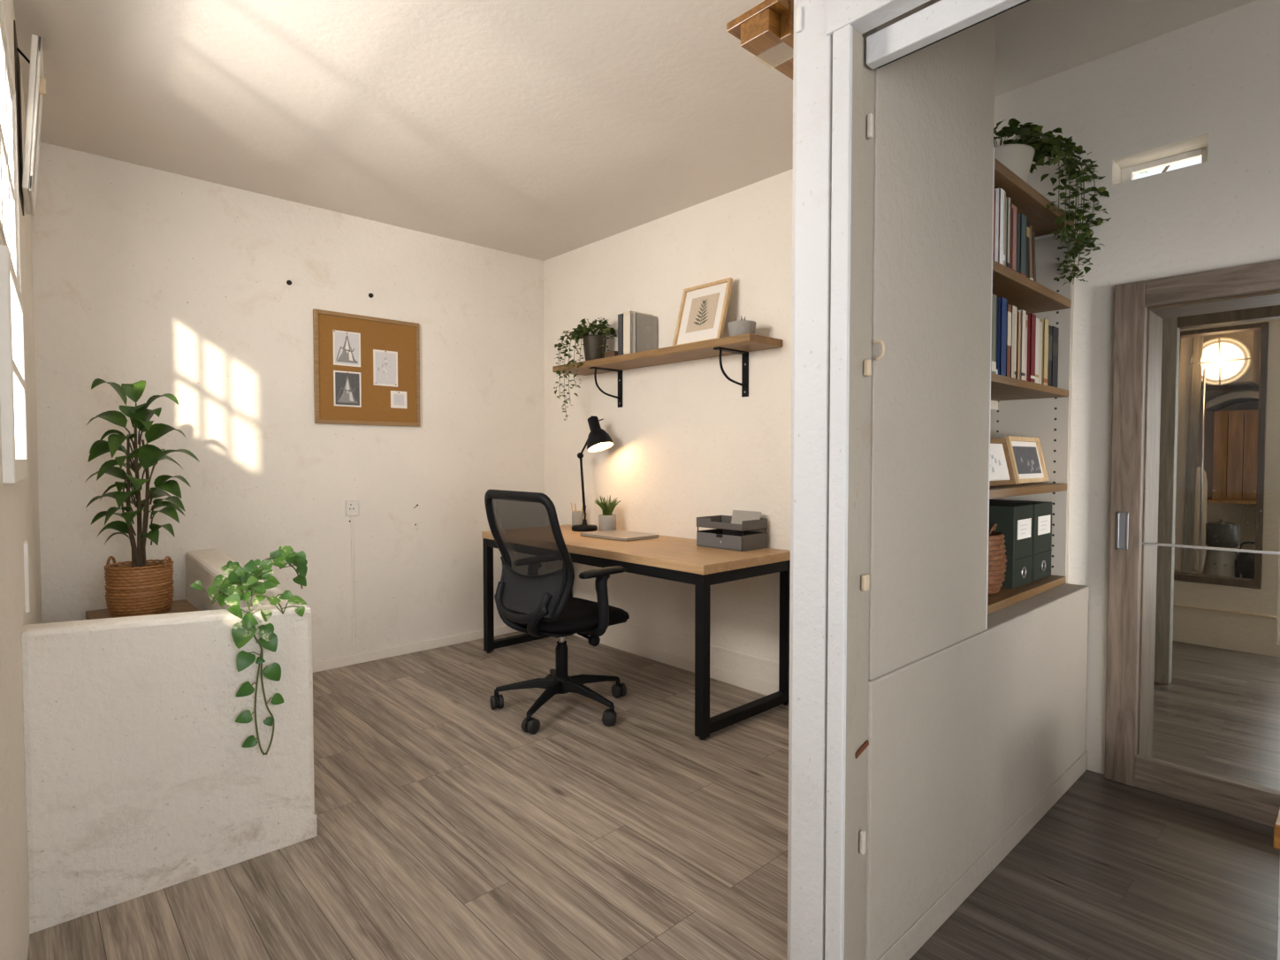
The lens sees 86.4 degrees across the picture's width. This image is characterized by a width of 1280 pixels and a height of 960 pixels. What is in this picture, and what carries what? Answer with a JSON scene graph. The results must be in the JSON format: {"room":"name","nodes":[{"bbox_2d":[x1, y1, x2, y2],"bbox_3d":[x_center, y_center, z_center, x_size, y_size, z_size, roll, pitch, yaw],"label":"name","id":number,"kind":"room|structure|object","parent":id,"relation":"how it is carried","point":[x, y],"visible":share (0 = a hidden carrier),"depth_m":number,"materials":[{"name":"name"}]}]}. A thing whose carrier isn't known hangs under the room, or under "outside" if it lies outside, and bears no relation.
{"room":"home office","nodes":[
{"label":"home office","id":0,"kind":"room"},
{"bbox_2d":[0,0,42,959],"bbox_3d":[-0.710,-0.121,0.668,0.030,2.640,6.358,-2,2,-40],"label":"wall","id":1,"kind":"structure","parent":0,"point":[19,522],"depth_m":1.55,"materials":[{"name":"paint"}]},
{"bbox_2d":[0,0,21,292],"bbox_3d":[-1.550,-0.841,1.633,0.049,0.620,1.063,-2,2,-40],"label":"window","id":2,"kind":"structure","parent":1,"relation":"in","point":[9,175],"depth_m":1.81,"materials":[{"name":"paint"}]},
{"bbox_2d":[0,244,28,484],"bbox_3d":[-1.458,-0.234,1.574,0.038,0.470,0.622,-2,2,-40],"label":"window","id":3,"kind":"structure","parent":1,"relation":"in","point":[12,374],"depth_m":1.35,"materials":[{"name":"paint"}]},
{"bbox_2d":[23,540,30,613],"bbox_3d":[-1.780,0.279,1.973,0.014,0.200,0.100,-2,2,-43],"label":"wall switch","id":4,"kind":"object","parent":1,"relation":"attached to","point":[26,544],"visible":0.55,"depth_m":1.94,"materials":[{"name":"white plastic"}]},
{"bbox_2d":[13,19,45,216],"bbox_3d":[-2.005,-1.166,2.249,0.072,0.510,0.320,-2,2,-41],"label":"shutter","id":5,"kind":"object","parent":1,"relation":"attached to","point":[27,170],"visible":1,"depth_m":2.15,"materials":[{"name":"white wood"}]},
{"bbox_2d":[21,548,314,905],"bbox_3d":[-1.888,0.746,2.652,0.697,0.783,1.813,-2,2,-40],"label":"wall","id":6,"kind":"structure","parent":0,"point":[135,758],"depth_m":1.92,"materials":[{"name":"paint"}]},
{"bbox_2d":[28,814,317,934],"bbox_3d":[-1.308,1.123,1.977,0.694,0.072,0.010,-2,2,-41],"label":"trim","id":7,"kind":"structure","parent":6,"relation":"attached to","point":[49,913],"depth_m":1.94,"materials":[{"name":"paint"}]},
{"bbox_2d":[190,545,307,754],"bbox_3d":[-1.279,0.535,2.261,0.324,0.595,0.585,-1,2,-26],"label":"pothos vine","id":8,"kind":"object","parent":6,"relation":"attached to","point":[229,590],"visible":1,"depth_m":2.09,"materials":[{"name":"green plant"}]},
{"bbox_2d":[30,141,544,662],"bbox_3d":[-1.797,-0.225,3.999,3.200,2.640,0.120,-2,2,-43],"label":"wall","id":9,"kind":"structure","parent":0,"point":[177,284],"depth_m":3.73,"materials":[{"name":"paint"}]},
{"bbox_2d":[350,516,355,654],"bbox_3d":[-1.697,0.623,4.030,0.015,0.823,0.010,-2,2,-43],"label":"cable trunking","id":10,"kind":"object","parent":9,"relation":"attached to","point":[352,517],"visible":1,"depth_m":4.03,"materials":[{"name":"paint"}]},
{"bbox_2d":[312,308,420,426],"bbox_3d":[-1.611,-0.649,4.059,0.622,0.642,0.023,-2,2,-43],"label":"cork board","id":11,"kind":"object","parent":9,"relation":"attached to","point":[403,338],"visible":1,"depth_m":4.05,"materials":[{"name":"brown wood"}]},
{"bbox_2d":[332,329,360,366],"bbox_3d":[-1.703,-0.764,3.963,0.156,0.199,0.008,-2,2,-43],"label":"print","id":12,"kind":"object","parent":11,"relation":"attached to","point":[346,345],"visible":1,"depth_m":3.96,"materials":[{"name":"white paper"}]},
{"bbox_2d":[333,370,361,407],"bbox_3d":[-1.703,-0.530,3.970,0.156,0.204,0.008,-2,2,-43],"label":"print","id":13,"kind":"object","parent":11,"relation":"attached to","point":[346,384],"visible":1,"depth_m":3.97,"materials":[{"name":"white paper"}]},
{"bbox_2d":[373,349,397,387],"bbox_3d":[-1.536,-0.675,4.120,0.150,0.213,0.008,-2,2,-43],"label":"sheet","id":14,"kind":"object","parent":11,"relation":"attached to","point":[384,362],"visible":1,"depth_m":4.12,"materials":[{"name":"white paper"}]},
{"bbox_2d":[390,390,407,408],"bbox_3d":[-1.477,-0.493,4.180,0.102,0.104,0.008,-2,2,-43],"label":"note","id":15,"kind":"object","parent":11,"relation":"attached to","point":[398,399],"visible":1,"depth_m":4.18,"materials":[{"name":"white paper"}]},
{"bbox_2d":[312,624,518,672],"bbox_3d":[-1.440,1.058,4.280,2.050,0.058,0.012,-2,2,-43],"label":"baseboard","id":16,"kind":"structure","parent":9,"relation":"attached to","point":[397,651],"depth_m":4.24,"materials":[{"name":"paint"}]},
{"bbox_2d":[13,0,792,260],"bbox_3d":[0.295,-1.521,1.622,3.200,0.100,6.450,-2,2,-43],"label":"ceiling","id":17,"kind":"structure","parent":0,"point":[543,130],"depth_m":2.74,"materials":[{"name":"paint"}]},
{"bbox_2d":[27,631,1279,959],"bbox_3d":[1.911,1.159,3.236,7.650,0.080,6.500,-2,2,-43],"label":"floor","id":18,"kind":"structure","parent":0,"point":[447,829],"depth_m":2.15,"materials":[{"name":"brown wood"}]},
{"bbox_2d":[85,599,199,619],"bbox_3d":[-2.079,0.845,2.872,0.360,0.572,0.440,-2,2,-43],"label":"bench","id":19,"kind":"object","parent":18,"relation":"on","point":[182,605],"visible":0.16,"depth_m":2.91,"materials":[{"name":"brown wood"}]},
{"bbox_2d":[104,556,174,617],"bbox_3d":[-2.090,0.437,2.849,0.235,0.240,0.235,1,2,30],"label":"wicker basket","id":20,"kind":"object","parent":19,"relation":"on","point":[137,590],"visible":0.96,"depth_m":2.77,"materials":[{"name":"wicker"}]},
{"bbox_2d":[85,378,198,570],"bbox_3d":[-2.069,0.060,2.835,0.358,0.957,0.320,2,2,40],"label":"potted plant","id":21,"kind":"object","parent":20,"relation":"in","point":[148,455],"visible":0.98,"depth_m":2.82,"materials":[{"name":"green plant"}]},
{"bbox_2d":[484,489,629,734],"bbox_3d":[-0.363,0.581,3.317,0.659,1.072,0.683,-2,2,-44],"label":"office chair","id":22,"kind":"object","parent":18,"relation":"on","point":[531,597],"visible":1,"depth_m":3.12,"materials":[{"name":"black plastic"}]},
{"bbox_2d":[481,524,790,739],"bbox_3d":[-0.113,0.718,3.830,0.673,0.765,1.860,-2,2,-43],"label":"desk","id":23,"kind":"object","parent":18,"relation":"on","point":[675,559],"visible":0.78,"depth_m":3.26,"materials":[{"name":"brown wood"}]},
{"bbox_2d":[571,415,614,531],"bbox_3d":[-0.297,-0.040,4.265,0.171,0.723,0.320,-2,2,-43],"label":"desk lamp","id":24,"kind":"object","parent":23,"relation":"on","point":[598,439],"visible":1,"depth_m":4.25,"materials":[{"name":"black metal"}]},
{"bbox_2d":[594,495,620,531],"bbox_3d":[-0.200,0.205,4.203,0.153,0.238,0.146,-2,2,-43],"label":"potted succulent","id":25,"kind":"object","parent":23,"relation":"on","point":[606,521],"visible":0.93,"depth_m":4.17,"materials":[{"name":"green plant"}]},
{"bbox_2d":[598,514,616,531],"bbox_3d":[-0.201,0.269,4.204,0.112,0.110,0.112,-2,2,-43],"label":"pot","id":26,"kind":"object","parent":25,"relation":"on","point":[605,521],"depth_m":4.16,"materials":[{"name":"grey ceramic"}]},
{"bbox_2d":[579,529,659,540],"bbox_3d":[-0.122,0.322,3.973,0.270,0.018,0.390,-2,3,-45],"label":"laptop","id":27,"kind":"object","parent":23,"relation":"on","point":[615,535],"visible":1,"depth_m":3.92,"materials":[{"name":"metal"}]},
{"bbox_2d":[696,515,767,551],"bbox_3d":[0.469,0.270,3.512,0.206,0.150,0.305,-2,2,-43],"label":"desk organizer","id":28,"kind":"object","parent":23,"relation":"on","point":[726,535],"visible":1,"depth_m":3.44,"materials":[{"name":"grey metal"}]},
{"bbox_2d":[696,515,767,531],"bbox_3d":[0.471,0.220,3.513,0.200,0.050,0.305,-2,2,-43],"label":"paper tray","id":29,"kind":"object","parent":28,"relation":"on","point":[714,521],"depth_m":3.45,"materials":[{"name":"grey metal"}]},
{"bbox_2d":[731,510,761,524],"bbox_3d":[0.543,0.201,3.507,0.023,0.083,0.180,-2,2,-43],"label":"folder","id":30,"kind":"object","parent":28,"relation":"in","point":[738,516],"visible":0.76,"depth_m":3.52,"materials":[{"name":"paper"}]},
{"bbox_2d":[1272,805,1279,959],"bbox_3d":[1.622,0.961,1.459,0.320,0.427,0.374,-2,2,-43],"label":"stool","id":31,"kind":"object","parent":18,"relation":"on","point":[1276,826],"visible":1,"depth_m":1.49,"materials":[{"name":"orange wood"}]},
{"bbox_2d":[543,168,792,684],"bbox_3d":[0.303,-0.224,3.953,0.120,2.640,2.800,-2,2,-43],"label":"wall","id":32,"kind":"structure","parent":0,"point":[688,445],"depth_m":3.92,"materials":[{"name":"paint"}]},
{"bbox_2d":[552,333,782,407],"bbox_3d":[0.074,-0.582,3.904,0.264,0.270,1.595,-2,2,-43],"label":"wall shelf","id":33,"kind":"object","parent":32,"relation":"attached to","point":[742,344],"visible":0.99,"depth_m":3.66,"materials":[{"name":"brown wood"}]},
{"bbox_2d":[553,317,617,420],"bbox_3d":[-0.340,-0.690,4.255,0.409,0.637,0.320,0,2,-2],"label":"trailing ivy","id":34,"kind":"object","parent":33,"relation":"on","point":[594,344],"visible":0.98,"depth_m":4.21,"materials":[{"name":"green plant"}]},
{"bbox_2d":[582,335,607,360],"bbox_3d":[-0.283,-0.811,4.258,0.152,0.166,0.152,-2,2,-43],"label":"pot","id":35,"kind":"object","parent":34,"relation":"on","point":[591,342],"depth_m":4.20,"materials":[{"name":"grey metal"}]},
{"bbox_2d":[623,310,652,354],"bbox_3d":[-0.011,-0.852,4.030,0.181,0.262,0.062,-2,2,-43],"label":"book","id":36,"kind":"object","parent":33,"relation":"on","point":[628,315],"visible":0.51,"depth_m":3.96,"materials":[{"name":"white paper"}]},
{"bbox_2d":[632,312,656,352],"bbox_3d":[0.029,-0.843,3.994,0.170,0.245,0.035,-2,2,-43],"label":"book","id":37,"kind":"object","parent":33,"relation":"on","point":[643,326],"visible":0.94,"depth_m":3.97,"materials":[{"name":"white paper"}]},
{"bbox_2d":[672,277,732,345],"bbox_3d":[0.332,-0.887,3.652,0.115,0.343,0.335,-2,2,-43],"label":"framed print","id":38,"kind":"object","parent":33,"relation":"on","point":[704,308],"visible":0.84,"depth_m":3.65,"materials":[{"name":"brown wood"}]},
{"bbox_2d":[685,292,719,333],"bbox_3d":[0.335,-0.896,3.655,0.055,0.193,0.196,-2,2,-43],"label":"picture","id":39,"kind":"object","parent":38,"relation":"attached to","point":[703,311],"depth_m":3.65},
{"bbox_2d":[728,317,756,336],"bbox_3d":[0.510,-0.758,3.403,0.140,0.112,0.140,-2,2,-43],"label":"concrete pot","id":40,"kind":"object","parent":33,"relation":"on","point":[739,327],"visible":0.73,"depth_m":3.35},
{"bbox_2d":[573,632,778,695],"bbox_3d":[0.252,1.061,3.951,0.012,0.072,2.768,-2,2,-43],"label":"baseboard","id":41,"kind":"structure","parent":32,"relation":"attached to","point":[760,686],"depth_m":3.93,"materials":[{"name":"paint"}]},
{"bbox_2d":[620,622,778,666],"bbox_3d":[0.250,0.922,3.953,0.006,0.020,2.780,-2,2,-43],"label":"trim","id":42,"kind":"structure","parent":32,"relation":"attached to","point":[721,649],"depth_m":3.78,"materials":[{"name":"paint"}]},
{"bbox_2d":[787,0,832,959],"bbox_3d":[1.388,-0.217,0.459,0.110,2.845,2.999,-2,2,-43],"label":"wall partition","id":43,"kind":"structure","parent":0,"point":[812,74],"depth_m":1.49,"materials":[{"name":"white paint"}]},
{"bbox_2d":[824,24,853,959],"bbox_3d":[0.419,0.121,1.441,0.014,2.107,0.040,-2,2,-43],"label":"trim","id":44,"kind":"structure","parent":43,"relation":"attached to","point":[841,113],"depth_m":1.43,"materials":[{"name":"white paint"}]},
{"bbox_2d":[844,27,862,959],"bbox_3d":[0.438,0.121,1.462,0.041,2.107,0.043,-2,2,-43],"label":"trim","id":45,"kind":"structure","parent":43,"relation":"attached to","point":[857,37],"depth_m":1.44,"materials":[{"name":"paint"}]},
{"bbox_2d":[826,0,929,36],"bbox_3d":[1.277,-0.956,0.508,0.056,0.105,2.555,-2,2,-43],"label":"trim","id":46,"kind":"structure","parent":43,"relation":"attached to","point":[864,16],"depth_m":1.38,"materials":[{"name":"white paint"}]},
{"bbox_2d":[866,0,1026,68],"bbox_3d":[1.332,-0.872,0.523,0.030,0.058,2.498,-2,2,-43],"label":"trim","id":47,"kind":"structure","parent":43,"relation":"attached to","point":[942,19],"depth_m":1.34,"materials":[{"name":"white paint"}]},
{"bbox_2d":[865,583,1089,959],"bbox_3d":[0.996,0.788,2.241,1.688,0.725,0.400,-2,2,-43],"label":"wall","id":48,"kind":"structure","parent":0,"point":[964,736],"depth_m":1.87,"materials":[{"name":"paint"}]},
{"bbox_2d":[853,38,875,959],"bbox_3d":[0.474,0.120,1.499,0.058,2.107,0.041,-2,2,-43],"label":"trim","id":49,"kind":"structure","parent":48,"relation":"attached to","point":[868,75],"depth_m":1.48,"materials":[{"name":"paint"}]},
{"bbox_2d":[866,0,995,679],"bbox_3d":[0.745,-0.569,1.715,0.658,2.016,0.028,-2,2,-43],"label":"door","id":50,"kind":"structure","parent":48,"relation":"in","point":[934,104],"depth_m":1.68,"materials":[{"name":"paint"}]},
{"bbox_2d":[877,750,1087,959],"bbox_3d":[1.134,1.117,2.103,1.685,0.075,0.005,-2,2,-43],"label":"baseboard","id":51,"kind":"structure","parent":48,"relation":"attached to","point":[915,937],"depth_m":1.94,"materials":[{"name":"paint"}]},
{"bbox_2d":[985,146,994,629],"bbox_3d":[0.976,-0.255,1.971,0.014,1.373,0.071,-2,2,-43],"label":"trim","id":52,"kind":"structure","parent":48,"relation":"attached to","point":[994,147],"depth_m":1.94,"materials":[{"name":"white paint"}]},
{"bbox_2d":[987,158,1074,614],"bbox_3d":[1.211,-0.295,2.445,1.049,1.423,0.314,-2,2,-43],"label":"bookcase","id":53,"kind":"object","parent":48,"relation":"on","point":[1019,407],"visible":0.25,"depth_m":2.67,"materials":[{"name":"brown wood"}]},
{"bbox_2d":[990,294,997,373],"bbox_3d":[1.078,-0.471,2.284,0.037,0.262,0.208,-2,2,-43],"label":"book","id":54,"kind":"object","parent":53,"relation":"on","point":[994,297],"visible":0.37,"depth_m":2.21,"materials":[{"name":"white paper"}]},
{"bbox_2d":[987,523,1006,594],"bbox_3d":[1.148,0.271,2.406,0.260,0.230,0.260,1,2,39],"label":"woven basket","id":55,"kind":"object","parent":53,"relation":"on","point":[997,560],"visible":0.29,"depth_m":2.30,"materials":[{"name":"brown wicker"}]},
{"bbox_2d":[994,187,1004,265],"bbox_3d":[1.110,-0.819,2.292,0.036,0.258,0.199,-2,2,-43],"label":"book","id":56,"kind":"object","parent":53,"relation":"on","point":[999,193],"visible":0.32,"depth_m":2.21,"materials":[{"name":"white paper"}]},
{"bbox_2d":[989,438,1015,486],"bbox_3d":[1.220,-0.062,2.347,0.270,0.164,0.052,-2,2,-43],"label":"picture frame","id":57,"kind":"object","parent":53,"relation":"on","point":[1001,473],"visible":0.57,"depth_m":2.38,"materials":[{"name":"brown wood"}]},
{"bbox_2d":[989,449,1007,475],"bbox_3d":[1.219,-0.062,2.348,0.198,0.091,0.022,-2,2,-43],"label":"picture","id":58,"kind":"object","parent":57,"relation":"attached to","point":[998,466],"depth_m":2.37,"materials":[{"name":"white paper"}]},
{"bbox_2d":[997,297,1007,375],"bbox_3d":[1.137,-0.472,2.330,0.049,0.262,0.201,-2,2,-43],"label":"book","id":59,"kind":"object","parent":53,"relation":"on","point":[1002,301],"visible":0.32,"depth_m":2.25,"materials":[{"name":"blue paper"}]},
{"bbox_2d":[1005,197,1011,267],"bbox_3d":[1.163,-0.817,2.343,0.025,0.250,0.197,-2,2,-43],"label":"book","id":60,"kind":"object","parent":53,"relation":"on","point":[1008,199],"visible":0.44,"depth_m":2.27,"materials":[{"name":"paper"}]},
{"bbox_2d":[1005,304,1011,377],"bbox_3d":[1.171,-0.466,2.358,0.035,0.248,0.198,-2,2,-43],"label":"book","id":61,"kind":"object","parent":53,"relation":"on","point":[1009,307],"visible":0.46,"depth_m":2.28,"materials":[{"name":"white paper"}]},
{"bbox_2d":[988,502,1033,588],"bbox_3d":[1.319,0.236,2.572,0.194,0.294,0.247,-2,2,-43],"label":"box file","id":62,"kind":"object","parent":53,"relation":"on","point":[1014,521],"visible":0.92,"depth_m":2.45,"materials":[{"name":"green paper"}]},
{"bbox_2d":[1010,304,1015,378],"bbox_3d":[1.197,-0.468,2.385,0.033,0.250,0.203,-2,2,-43],"label":"book","id":63,"kind":"object","parent":53,"relation":"on","point":[1013,308],"visible":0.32,"depth_m":2.31,"materials":[{"name":"paper"}]},
{"bbox_2d":[1010,203,1017,271],"bbox_3d":[1.206,-0.816,2.404,0.055,0.245,0.208,-2,2,-43],"label":"book","id":64,"kind":"object","parent":53,"relation":"on","point":[1015,209],"visible":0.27,"depth_m":2.33,"materials":[{"name":"white paper"}]},
{"bbox_2d":[1015,312,1020,379],"bbox_3d":[1.251,-0.464,2.435,0.023,0.240,0.191,-2,2,-43],"label":"book","id":65,"kind":"object","parent":53,"relation":"on","point":[1018,320],"visible":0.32,"depth_m":2.36,"materials":[{"name":"white paper"}]},
{"bbox_2d":[989,499,1052,581],"bbox_3d":[1.479,0.232,2.720,0.202,0.294,0.247,-2,2,-43],"label":"box file","id":66,"kind":"object","parent":53,"relation":"on","point":[1042,510],"visible":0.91,"depth_m":2.62,"materials":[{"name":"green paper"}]},
{"bbox_2d":[1016,213,1027,276],"bbox_3d":[1.261,-0.807,2.431,0.054,0.225,0.197,-2,2,-43],"label":"book","id":67,"kind":"object","parent":53,"relation":"on","point":[1022,219],"visible":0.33,"depth_m":2.35,"materials":[{"name":"paper"}]},
{"bbox_2d":[1017,309,1026,380],"bbox_3d":[1.274,-0.470,2.458,0.037,0.250,0.203,-2,2,-43],"label":"book","id":68,"kind":"object","parent":53,"relation":"on","point":[1023,312],"visible":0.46,"depth_m":2.38,"materials":[{"name":"white paper"}]},
{"bbox_2d":[1004,435,1049,484],"bbox_3d":[1.486,-0.077,2.616,0.335,0.177,0.054,-2,2,-43],"label":"picture frame","id":69,"kind":"object","parent":53,"relation":"on","point":[1025,453],"visible":0.97,"depth_m":2.61,"materials":[{"name":"brown wood"}]},
{"bbox_2d":[1012,446,1041,473],"bbox_3d":[1.485,-0.077,2.617,0.263,0.104,0.025,-2,2,-43],"label":"picture","id":70,"kind":"object","parent":69,"relation":"attached to","point":[1027,459],"depth_m":2.62},
{"bbox_2d":[1026,312,1036,382],"bbox_3d":[1.339,-0.472,2.528,0.047,0.250,0.219,-2,2,-43],"label":"book","id":71,"kind":"object","parent":53,"relation":"on","point":[1032,317],"visible":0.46,"depth_m":2.44,"materials":[{"name":"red paper"}]},
{"bbox_2d":[1039,318,1048,385],"bbox_3d":[1.441,-0.475,2.618,0.047,0.250,0.214,-2,2,-43],"label":"book","id":72,"kind":"object","parent":53,"relation":"on","point":[1045,322],"visible":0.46,"depth_m":2.53,"materials":[{"name":"paper"}]},
{"bbox_2d":[993,118,1111,285],"bbox_3d":[1.415,-0.991,2.513,0.701,0.525,0.375,-1,2,-32],"label":"ivy","id":73,"kind":"object","parent":53,"relation":"on","point":[1017,155],"visible":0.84,"depth_m":2.45,"materials":[{"name":"green plant"}]},
{"bbox_2d":[994,144,1035,182],"bbox_3d":[1.274,-1.075,2.420,0.220,0.138,0.220,-2,2,-43],"label":"pot","id":74,"kind":"object","parent":73,"relation":"on","point":[1017,157],"depth_m":2.32,"materials":[{"name":"beige ceramic"}]},
{"bbox_2d":[1051,326,1059,387],"bbox_3d":[1.546,-0.475,2.726,0.066,0.243,0.206,-2,2,-43],"label":"book","id":75,"kind":"object","parent":53,"relation":"on","point":[1055,331],"visible":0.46,"depth_m":2.65,"materials":[{"name":"paper"}]},
{"bbox_2d":[994,0,1256,96],"bbox_3d":[2.019,-1.614,1.219,1.912,0.100,3.520,-2,2,-43],"label":"ceiling","id":76,"kind":"structure","parent":0,"point":[1036,40],"depth_m":2.42,"materials":[{"name":"paint"}]},
{"bbox_2d":[993,0,1279,774],"bbox_3d":[2.613,-0.211,1.867,0.220,2.745,3.400,-2,2,-43],"label":"wall","id":77,"kind":"structure","parent":0,"point":[1213,82],"depth_m":2.51,"materials":[{"name":"paint"}]},
{"bbox_2d":[1137,307,1162,757],"bbox_3d":[1.945,0.251,2.604,0.228,1.775,0.012,-2,2,-43],"label":"trim","id":78,"kind":"structure","parent":77,"relation":"attached to","point":[1151,453],"depth_m":2.58,"materials":[{"name":"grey wood"}]},
{"bbox_2d":[1120,146,1207,182],"bbox_3d":[1.984,-1.162,2.569,0.030,0.096,0.280,-2,2,-43],"label":"window","id":79,"kind":"structure","parent":77,"relation":"in","point":[1127,173],"depth_m":2.57,"materials":[{"name":"paint"}]},
{"bbox_2d":[1104,259,1279,827],"bbox_3d":[2.196,0.218,2.123,0.051,1.859,1.232,-2,2,-43],"label":"door","id":80,"kind":"structure","parent":77,"relation":"in","point":[1123,764],"depth_m":2.50,"materials":[{"name":"brown wood"}]},
{"bbox_2d":[1150,289,1279,319],"bbox_3d":[2.332,-0.617,2.158,0.228,0.012,1.128,-2,2,-43],"label":"trim","id":81,"kind":"structure","parent":77,"relation":"attached to","point":[1266,299],"depth_m":2.42,"materials":[{"name":"brown wood"}]},
{"bbox_2d":[1173,570,1203,573],"bbox_3d":[3.995,0.856,4.951,0.950,0.419,1.200,-2,2,-43],"label":"wall","id":82,"kind":"structure","parent":0,"point":[1194,572],"depth_m":4.84,"materials":[{"name":"paint"}]},
{"bbox_2d":[1173,336,1193,571],"bbox_3d":[3.765,-0.217,4.731,0.024,1.700,0.109,-2,2,-43],"label":"leaning board","id":83,"kind":"object","parent":82,"relation":"on","point":[1186,344],"visible":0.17,"depth_m":4.72,"materials":[{"name":"wood"}]},
{"bbox_2d":[1181,335,1203,572],"bbox_3d":[3.773,-0.213,4.650,0.024,1.700,0.084,-2,2,-43],"label":"leaning board","id":84,"kind":"object","parent":82,"relation":"on","point":[1198,341],"visible":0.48,"depth_m":4.64,"materials":[{"name":"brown wood"}]},
{"bbox_2d":[1191,466,1207,571],"bbox_3d":[3.979,0.277,4.870,0.110,0.740,0.110,-2,2,-43],"label":"gas cylinder","id":85,"kind":"object","parent":82,"relation":"on","point":[1196,529],"visible":0.52,"depth_m":4.82,"materials":[{"name":"metal"}]},
{"bbox_2d":[1197,368,1205,573],"bbox_3d":[3.801,-0.059,4.609,0.014,1.429,0.013,-2,2,-43],"label":"metal pipe","id":86,"kind":"object","parent":82,"relation":"on","point":[1204,369],"visible":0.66,"depth_m":4.61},
{"bbox_2d":[1202,545,1237,577],"bbox_3d":[3.944,0.553,4.621,0.200,0.203,0.200,-2,2,-43],"label":"metal pot","id":87,"kind":"object","parent":82,"relation":"on","point":[1217,562],"visible":0.66,"depth_m":4.56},
{"bbox_2d":[1205,518,1239,548],"bbox_3d":[3.944,0.358,4.615,0.176,0.185,0.176,-2,2,-43],"label":"cooking pot","id":88,"kind":"object","parent":87,"relation":"on","point":[1222,534],"visible":0.99,"depth_m":4.55,"materials":[{"name":"metal"}]},
{"bbox_2d":[1207,409,1258,504],"bbox_3d":[4.330,0.077,4.896,0.440,1.140,0.420,-2,2,-43],"label":"base cabinet","id":89,"kind":"object","parent":82,"relation":"on","point":[1235,440],"visible":0.6,"depth_m":4.79,"materials":[{"name":"brown wood"}]},
{"bbox_2d":[1204,390,1258,411],"bbox_3d":[4.311,-0.577,4.844,0.430,0.148,0.400,-2,2,-43],"label":"hood","id":90,"kind":"object","parent":89,"relation":"on","point":[1230,399],"visible":0.77,"depth_m":4.79,"materials":[{"name":"grey metal"}]},
{"bbox_2d":[1207,496,1256,504],"bbox_3d":[4.330,0.150,4.898,0.440,0.025,0.420,-2,2,-43],"label":"countertop","id":91,"kind":"structure","parent":89,"relation":"on","point":[1209,499],"depth_m":4.78,"materials":[{"name":"brown wood"}]},
{"bbox_2d":[1234,540,1255,579],"bbox_3d":[4.028,0.532,4.501,0.160,0.253,0.160,-2,2,-43],"label":"kettle","id":92,"kind":"object","parent":82,"relation":"on","point":[1244,561],"visible":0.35,"depth_m":4.47,"materials":[{"name":"metal"}]},
{"bbox_2d":[1179,338,1258,554],"bbox_3d":[4.520,-0.021,5.137,0.090,2.160,1.800,-2,2,-43],"label":"wall","id":93,"kind":"structure","parent":0,"point":[1243,514],"depth_m":5.18,"materials":[{"name":"paint"}]},
{"bbox_2d":[1201,329,1260,390],"bbox_3d":[4.225,-0.881,4.891,0.620,0.415,0.320,-2,2,-43],"label":"board","id":94,"kind":"object","parent":93,"relation":"attached to","point":[1252,339],"visible":0.36,"depth_m":4.67,"materials":[{"name":"wood"}]},
{"bbox_2d":[1189,336,1251,385],"bbox_3d":[3.908,-0.799,4.593,0.267,0.320,0.320,-2,2,-43],"label":"lamp","id":95,"kind":"object","parent":94,"relation":"attached to","point":[1225,360],"visible":0.94,"depth_m":4.53,"materials":[{"name":"glass"}]},
{"bbox_2d":[1172,318,1279,657],"bbox_3d":[4.187,0.017,3.944,0.100,2.160,4.300,-2,2,-43],"label":"wall","id":96,"kind":"structure","parent":0,"point":[1217,629],"depth_m":4.26,"materials":[{"name":"paint"}]},
{"bbox_2d":[1173,321,1269,588],"bbox_3d":[3.720,-0.153,4.429,0.120,1.650,0.515,-2,2,-43],"label":"mirror frame","id":97,"kind":"structure","parent":96,"relation":"in","point":[1255,582],"depth_m":4.23,"materials":[{"name":"brown wood"}]},
{"bbox_2d":[1173,603,1277,618],"bbox_3d":[3.298,0.827,4.846,0.015,0.015,1.805,-2,2,-43],"label":"baseboard","id":98,"kind":"structure","parent":96,"relation":"attached to","point":[1174,605],"depth_m":4.35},
{"bbox_3d":[2.304,0.037,3.299,1.260,2.160,0.090,-2,2,-43],"label":"wall","id":99,"kind":"structure","parent":0,"visible":0},
{"bbox_2d":[1154,317,1180,685],"bbox_3d":[2.822,0.024,3.726,0.080,2.160,0.165,-2,2,-43],"label":"trim","id":100,"kind":"structure","parent":99,"relation":"attached to","point":[1170,331],"depth_m":3.67,"materials":[{"name":"grey wood"}]},
{"bbox_3d":[3.840,-0.951,2.594,0.060,0.140,2.835,-2,2,-43],"label":"lintel","id":101,"kind":"object","parent":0,"visible":0},
{"bbox_2d":[1177,304,1279,328],"bbox_3d":[3.840,-0.829,2.598,0.080,0.105,2.835,-2,2,-43],"label":"trim","id":102,"kind":"structure","parent":101,"relation":"attached to","point":[1268,312],"depth_m":3.46,"materials":[{"name":"brown wood"}]},
{"bbox_3d":[0.864,-0.224,2.271,1.580,2.745,0.430,-2,2,-43],"label":"wall","id":103,"kind":"structure","parent":0,"visible":0},
{"bbox_2d":[726,0,793,79],"bbox_3d":[0.381,-1.244,1.701,0.320,0.420,0.156,-2,2,-43],"label":"ceiling light","id":104,"kind":"object","parent":103,"relation":"attached to","point":[765,30],"visible":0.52,"depth_m":1.60,"materials":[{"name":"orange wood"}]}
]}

